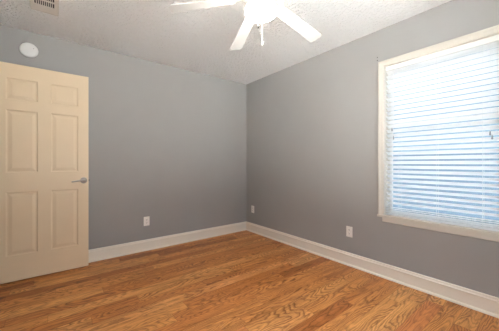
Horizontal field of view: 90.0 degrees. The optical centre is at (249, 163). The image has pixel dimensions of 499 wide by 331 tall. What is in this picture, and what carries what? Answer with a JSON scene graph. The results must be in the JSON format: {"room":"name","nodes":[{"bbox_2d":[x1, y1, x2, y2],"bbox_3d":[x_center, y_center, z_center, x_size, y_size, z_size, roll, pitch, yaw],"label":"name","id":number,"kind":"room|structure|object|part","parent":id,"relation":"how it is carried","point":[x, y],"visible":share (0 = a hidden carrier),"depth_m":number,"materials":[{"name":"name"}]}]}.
{"room":"empty bedroom","nodes":[
{"label":"empty bedroom","id":0,"kind":"room"},
{"bbox_2d":[0,24,245,249],"bbox_3d":[-1.713,-0.103,3.000,4.410,2.440,0.160,0,0,-38],"label":"wall","id":1,"kind":"structure","parent":0,"point":[167,144],"depth_m":3.23,"materials":[{"name":"grey paint"}]},
{"bbox_2d":[19,43,37,57],"bbox_3d":[-2.198,-1.126,2.489,0.144,0.144,0.048,0,0,-38],"label":"smoke detector","id":2,"kind":"object","parent":1,"relation":"attached to","point":[29,50],"visible":1,"depth_m":2.47,"materials":[{"name":"white plastic"}]},
{"bbox_2d":[144,216,149,225],"bbox_3d":[-1.319,0.744,3.200,0.072,0.116,0.008,0,0,-38],"label":"wall outlet","id":3,"kind":"object","parent":1,"relation":"attached to","point":[146,219],"visible":1,"depth_m":3.20,"materials":[{"name":"white plastic"}]},
{"bbox_2d":[89,222,245,262],"bbox_3d":[-1.238,1.047,3.253,3.030,0.139,0.026,0,0,-38],"label":"baseboard","id":4,"kind":"structure","parent":1,"relation":"attached to","point":[113,251],"depth_m":3.29,"materials":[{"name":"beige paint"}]},
{"bbox_2d":[0,0,450,83],"bbox_3d":[-0.416,-1.398,1.341,4.410,0.150,4.370,0,0,-38],"label":"ceiling","id":5,"kind":"structure","parent":0,"point":[198,40],"depth_m":2.43,"materials":[{"name":"white paint"}]},
{"bbox_2d":[30,0,58,15],"bbox_3d":[-1.662,-1.319,2.021,0.188,0.008,0.417,0,0,-38],"label":"ceiling vent","id":6,"kind":"object","parent":5,"relation":"in","point":[53,5],"visible":1,"depth_m":2.10,"materials":[{"name":"white metal"}]},
{"bbox_2d":[168,0,321,49],"bbox_3d":[0.117,-1.096,1.754,1.158,0.454,1.213,0,0,-38],"label":"ceiling fan","id":7,"kind":"object","parent":5,"relation":"hanging from","point":[259,11],"visible":1,"depth_m":1.76,"materials":[{"name":"white"}]},
{"bbox_3d":[-0.321,-1.087,1.712,0.452,0.028,0.118,-9,0,-2],"label":"blade","id":8,"kind":"part","parent":7,"relation":"part of","materials":[{"name":"white"}]},
{"bbox_3d":[-0.058,-1.087,2.103,0.118,0.028,0.452,0,-9,-20],"label":"blade","id":9,"kind":"part","parent":7,"relation":"part of","materials":[{"name":"white"}]},
{"bbox_3d":[0.080,-1.051,1.727,0.224,0.100,0.224,0,0,-38],"label":"globe","id":10,"kind":"part","parent":7,"relation":"part of","materials":[{"name":"white"}]},
{"bbox_3d":[0.396,-1.087,1.974,0.452,0.028,0.118,11,-7,-37],"label":"blade","id":11,"kind":"part","parent":7,"relation":"part of","materials":[{"name":"white"}]},
{"bbox_2d":[0,230,498,330],"bbox_3d":[-0.416,1.192,1.341,4.410,0.150,4.370,0,0,-38],"label":"floor","id":12,"kind":"structure","parent":0,"point":[245,280],"depth_m":2.09,"materials":[{"name":"brown wood"}]},
{"bbox_2d":[246,0,498,297],"bbox_3d":[1.258,-0.103,2.650,0.160,2.440,4.050,0,0,-38],"label":"wall","id":13,"kind":"structure","parent":0,"point":[312,123],"depth_m":2.77,"materials":[{"name":"grey paint"}]},
{"bbox_2d":[346,226,351,237],"bbox_3d":[1.090,0.749,2.728,0.008,0.116,0.072,0,0,-38],"label":"wall outlet","id":14,"kind":"object","parent":13,"relation":"attached to","point":[348,228],"visible":1,"depth_m":2.73,"materials":[{"name":"white plastic"}]},
{"bbox_2d":[246,221,498,317],"bbox_3d":[1.185,1.047,2.593,0.026,0.139,4.050,0,0,-38],"label":"baseboard","id":15,"kind":"structure","parent":13,"relation":"attached to","point":[487,304],"depth_m":2.34,"materials":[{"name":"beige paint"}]},
{"bbox_2d":[377,25,498,241],"bbox_3d":[1.625,-0.213,2.149,0.180,1.572,0.950,0,0,-38],"label":"window","id":16,"kind":"structure","parent":13,"relation":"in","point":[489,235],"depth_m":2.32,"materials":[{"name":"beige paint"}]},
{"bbox_2d":[386,34,498,231],"bbox_3d":[1.607,-0.220,2.136,0.067,1.446,0.827,0,0,-38],"label":"window blind","id":17,"kind":"object","parent":16,"relation":"attached to","point":[437,58],"visible":1,"depth_m":2.08,"materials":[{"name":"white plastic"}]},
{"bbox_3d":[1.377,-0.585,2.388,0.002,0.649,0.004,0,0,17],"label":"tilt cord","id":18,"kind":"part","parent":17,"relation":"part of","materials":[{"name":"white plastic"}]},
{"bbox_3d":[1.611,-0.204,2.140,0.056,1.394,0.002,0,0,-38],"label":"ladder cord","id":19,"kind":"part","parent":17,"relation":"part of","materials":[{"name":"white fabric"}]},
{"bbox_3d":[1.612,0.494,2.139,0.050,0.018,0.823,0,0,-38],"label":"rail","id":20,"kind":"part","parent":17,"relation":"part of","materials":[{"name":"white plastic"}]},
{"bbox_3d":[1.790,-0.204,1.911,0.056,1.394,0.002,0,0,-38],"label":"ladder cord","id":21,"kind":"part","parent":17,"relation":"part of","materials":[{"name":"white fabric"}]},
{"bbox_3d":[1.668,0.056,2.183,0.022,0.889,0.828,0,0,-38],"label":"sash","id":22,"kind":"part","parent":16,"relation":"part of","materials":[{"name":"white plastic"}]},
{"bbox_3d":[-1.255,-0.103,0.685,0.160,2.440,4.050,0,0,-38],"label":"wall","id":23,"kind":"structure","parent":0,"visible":0},
{"bbox_2d":[0,61,89,283],"bbox_3d":[-2.043,0.088,2.480,0.766,2.034,0.130,0,0,-38],"label":"door","id":24,"kind":"structure","parent":23,"relation":"in","point":[44,114],"depth_m":2.46,"materials":[{"name":"beige paint"}]},
{"label":"outside","id":25,"kind":"structure","parent":0,"visible":0},
{"bbox_3d":[-0.052,1.617,4.196,60.000,0.100,60.000,0,0,-38],"label":"ground","id":26,"kind":"structure","parent":25,"visible":0},
{"bbox_2d":[393,153,498,224],"bbox_3d":[1.969,0.697,6.538,0.070,1.760,13.200,0,0,-38],"label":"fence","id":27,"kind":"object","parent":26,"relation":"on","point":[497,165],"visible":0.05,"depth_m":4.44,"materials":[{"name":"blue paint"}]}
]}

